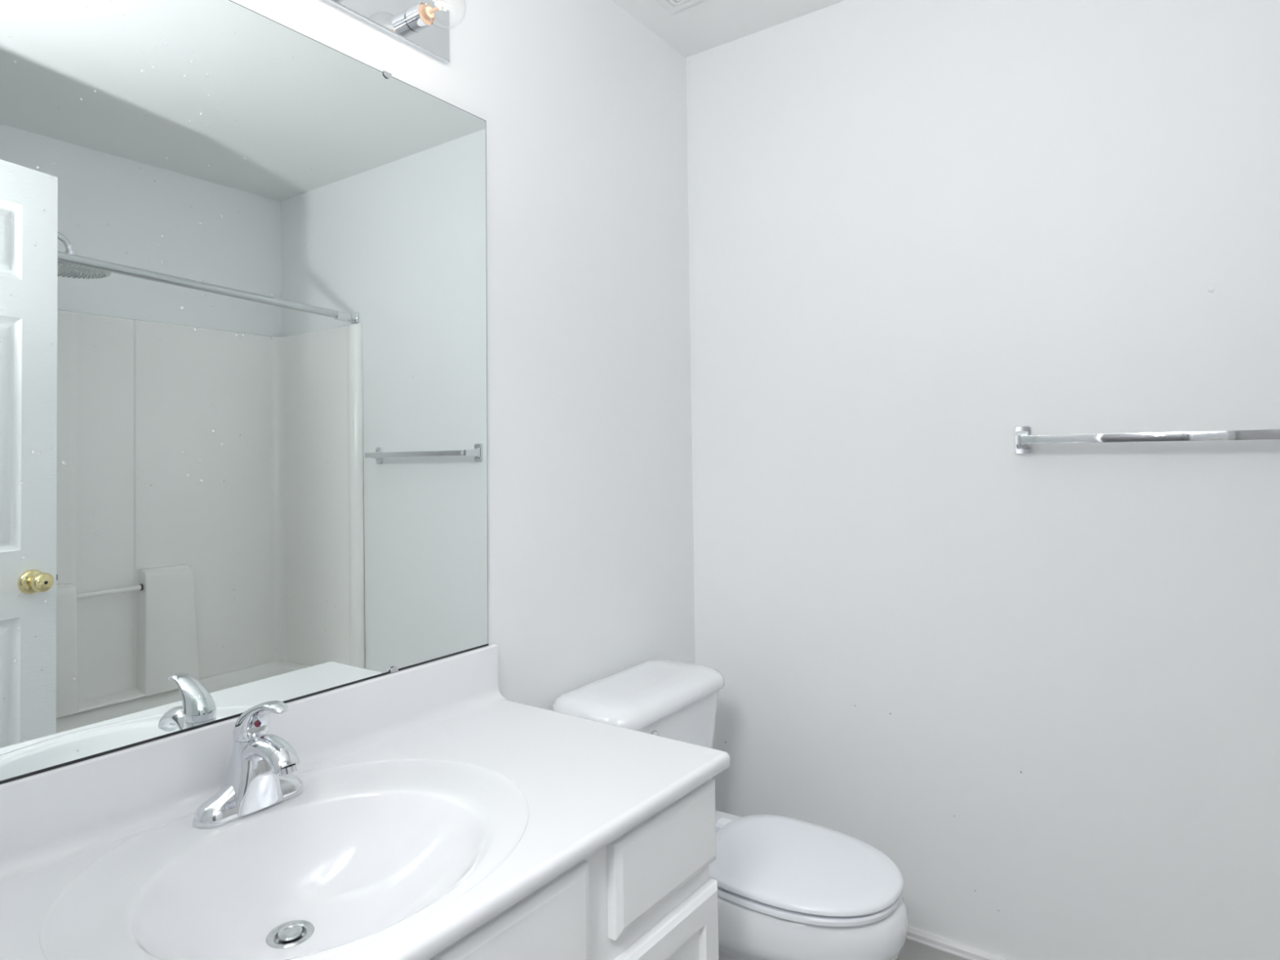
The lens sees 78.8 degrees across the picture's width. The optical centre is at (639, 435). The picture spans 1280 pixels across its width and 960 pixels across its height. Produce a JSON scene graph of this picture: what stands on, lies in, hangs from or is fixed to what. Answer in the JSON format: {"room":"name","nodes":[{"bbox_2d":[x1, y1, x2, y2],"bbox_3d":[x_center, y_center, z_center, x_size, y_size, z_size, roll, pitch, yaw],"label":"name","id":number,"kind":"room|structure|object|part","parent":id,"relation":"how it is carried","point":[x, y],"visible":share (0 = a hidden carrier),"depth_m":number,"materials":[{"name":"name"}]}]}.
{"room":"bathroom","nodes":[
{"label":"bathroom","id":0,"kind":"room"},
{"bbox_2d":[57,0,695,894],"bbox_3d":[-0.419,0.048,1.572,0.100,2.377,1.845,-2,-2,35],"label":"wall","id":1,"kind":"structure","parent":0,"point":[583,106],"depth_m":1.88,"materials":[{"name":"paint"}]},
{"bbox_2d":[0,0,488,784],"bbox_3d":[-0.607,-0.124,1.212,0.018,1.098,1.015,-2,-2,35],"label":"wall mirror","id":2,"kind":"object","parent":1,"relation":"attached to","point":[243,347],"visible":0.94,"depth_m":1.17,"materials":[{"name":"clear glass"}]},
{"bbox_2d":[0,643,506,882],"bbox_3d":[-0.587,0.480,1.186,0.046,0.110,1.027,-2,-2,35],"label":"backsplash","id":3,"kind":"structure","parent":1,"relation":"attached to","point":[49,817],"depth_m":1.11,"materials":[{"name":"stone"}]},
{"bbox_2d":[322,0,466,63],"bbox_3d":[-0.597,-0.806,1.152,0.138,0.106,0.914,-2,-2,35],"label":"vanity light","id":4,"kind":"object","parent":1,"relation":"attached to","point":[424,25],"visible":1,"depth_m":1.46,"materials":[{"name":"silver metal"}]},
{"bbox_2d":[405,1,435,31],"bbox_3d":[-0.416,-0.792,1.474,0.039,0.041,0.041,-2,-2,35],"label":"socket","id":5,"kind":"object","parent":4,"relation":"attached to","point":[420,16],"depth_m":1.46,"materials":[{"name":"silver metal"}]},
{"bbox_3d":[-0.381,-0.793,1.449,0.028,0.009,0.009,-2,-2,35],"label":"stem","id":6,"kind":"part","parent":4,"relation":"part of","materials":[{"name":"beige"}]},
{"bbox_3d":[-0.366,-0.793,1.438,0.093,0.080,0.080,-2,-2,35],"label":"bulb","id":7,"kind":"part","parent":4,"relation":"part of","materials":[{"name":"clear glass"}]},
{"bbox_2d":[612,0,844,57],"bbox_3d":[0.067,-1.228,0.379,2.337,0.100,3.465,-2,-2,35],"label":"ceiling","id":8,"kind":"structure","parent":0,"point":[705,25],"depth_m":2.12,"materials":[{"name":"white paint"}]},
{"bbox_2d":[655,0,706,13],"bbox_3d":[0.116,-1.133,1.902,0.264,0.014,0.264,-2,-2,35],"label":"ceiling vent","id":9,"kind":"object","parent":8,"relation":"in","point":[673,6],"visible":1,"depth_m":2.03,"materials":[{"name":"white plastic"}]},
{"bbox_2d":[668,0,688,5],"bbox_3d":[0.116,-1.132,1.902,0.196,0.008,0.196,-2,-2,35],"label":"grille","id":10,"kind":"object","parent":9,"relation":"attached to","point":[671,2],"depth_m":2.02,"materials":[{"name":"white plastic"}]},
{"bbox_2d":[897,938,967,959],"bbox_3d":[0.101,1.248,0.316,2.337,0.100,3.465,-2,-2,35],"label":"floor","id":11,"kind":"structure","parent":0,"point":[912,950],"depth_m":1.85,"materials":[{"name":"tile"}]},
{"bbox_2d":[428,777,718,959],"bbox_3d":[-0.381,0.885,1.020,0.553,0.675,0.998,-2,-2,35],"label":"vanity cabinet","id":12,"kind":"object","parent":11,"relation":"on","point":[648,894],"visible":0.55,"depth_m":1.09,"materials":[{"name":"paint"}]},
{"bbox_2d":[0,643,729,959],"bbox_3d":[-0.374,0.538,1.035,0.566,0.240,1.028,-2,-2,35],"label":"countertop","id":13,"kind":"structure","parent":12,"relation":"on","point":[406,834],"depth_m":1.07,"materials":[{"name":"stone"}]},
{"bbox_2d":[193,700,303,828],"bbox_3d":[-0.552,0.451,1.102,0.136,0.158,0.144,0,-2,-21],"label":"faucet","id":14,"kind":"object","parent":13,"relation":"on","point":[259,775],"visible":1,"depth_m":1.09,"materials":[{"name":"silver metal"}]},
{"bbox_3d":[-0.557,0.507,1.117,0.053,0.045,0.152,-2,-2,35],"label":"plate","id":15,"kind":"part","parent":14,"relation":"part of","materials":[{"name":"silver metal"}]},
{"bbox_3d":[-0.534,0.401,1.102,0.110,0.060,0.045,-2,-2,35],"label":"handle","id":16,"kind":"part","parent":14,"relation":"part of","materials":[{"name":"silver metal"}]},
{"bbox_3d":[-0.523,0.450,1.093,0.117,0.058,0.041,-2,-2,35],"label":"spout","id":17,"kind":"part","parent":14,"relation":"part of","materials":[{"name":"silver metal"}]},
{"bbox_2d":[39,759,528,959],"bbox_3d":[-0.412,0.585,1.001,0.494,0.122,0.578,-2,-2,34],"label":"basin","id":18,"kind":"object","parent":13,"relation":"in","point":[371,854],"depth_m":1.04,"materials":[{"name":"white ceramic"}]},
{"bbox_3d":[-0.191,0.829,0.884,0.018,0.575,0.994,-2,-2,37],"label":"frame","id":19,"kind":"part","parent":12,"relation":"part of","materials":[{"name":"paint"}]},
{"bbox_3d":[0.041,0.626,1.171,0.018,0.130,0.264,-2,-2,37],"label":"drawer","id":20,"kind":"part","parent":12,"relation":"part of","materials":[{"name":"paint"}]},
{"bbox_3d":[0.046,0.914,1.165,0.018,0.376,0.267,-2,-2,37],"label":"door","id":21,"kind":"part","parent":12,"relation":"part of","materials":[{"name":"paint"}]},
{"bbox_2d":[551,658,907,959],"bbox_3d":[0.212,0.899,1.684,0.730,0.664,0.445,-2,-2,35],"label":"toilet","id":22,"kind":"object","parent":11,"relation":"on","point":[788,888],"visible":0.59,"depth_m":1.53,"materials":[{"name":"white ceramic"}]},
{"bbox_3d":[0.007,0.597,1.834,0.238,0.046,0.445,-2,-2,35],"label":"tank lid","id":23,"kind":"part","parent":22,"relation":"part of","materials":[{"name":"white ceramic"}]},
{"bbox_3d":[0.050,0.664,1.693,0.024,0.056,0.078,-2,-2,35],"label":"flush handle","id":24,"kind":"part","parent":22,"relation":"part of","materials":[{"name":"silver metal"}]},
{"bbox_3d":[0.006,0.759,1.831,0.220,0.284,0.420,-2,-2,35],"label":"tank","id":25,"kind":"part","parent":22,"relation":"part of","materials":[{"name":"white ceramic"}]},
{"bbox_3d":[0.321,0.857,1.569,0.401,0.017,0.327,-2,-2,35],"label":"lid","id":26,"kind":"part","parent":22,"relation":"part of","materials":[{"name":"white plastic"}]},
{"bbox_3d":[0.322,0.877,1.567,0.394,0.013,0.328,-2,-2,35],"label":"seat","id":27,"kind":"part","parent":22,"relation":"part of","materials":[{"name":"white plastic"}]},
{"bbox_3d":[0.227,1.059,1.632,0.654,0.342,0.348,-2,-2,35],"label":"bowl","id":28,"kind":"part","parent":22,"relation":"part of","materials":[{"name":"white ceramic"}]},
{"bbox_2d":[685,0,1279,959],"bbox_3d":[1.054,0.032,1.720,2.337,2.377,0.102,-2,-2,35],"label":"wall","id":29,"kind":"structure","parent":0,"point":[1043,684],"depth_m":1.81,"materials":[{"name":"paint"}]},
{"bbox_2d":[906,925,1010,959],"bbox_3d":[0.794,1.215,1.816,1.540,0.024,0.016,-2,-2,35],"label":"baseboard","id":30,"kind":"structure","parent":29,"relation":"attached to","point":[952,947],"depth_m":1.85,"materials":[{"name":"white paint"}]},
{"bbox_2d":[1013,426,1279,454],"bbox_3d":[1.087,0.002,1.595,0.596,0.065,0.070,-2,-2,35],"label":"towel bar","id":31,"kind":"object","parent":29,"relation":"attached to","point":[1024,440],"visible":1,"depth_m":1.60,"materials":[{"name":"silver metal"}]}
]}

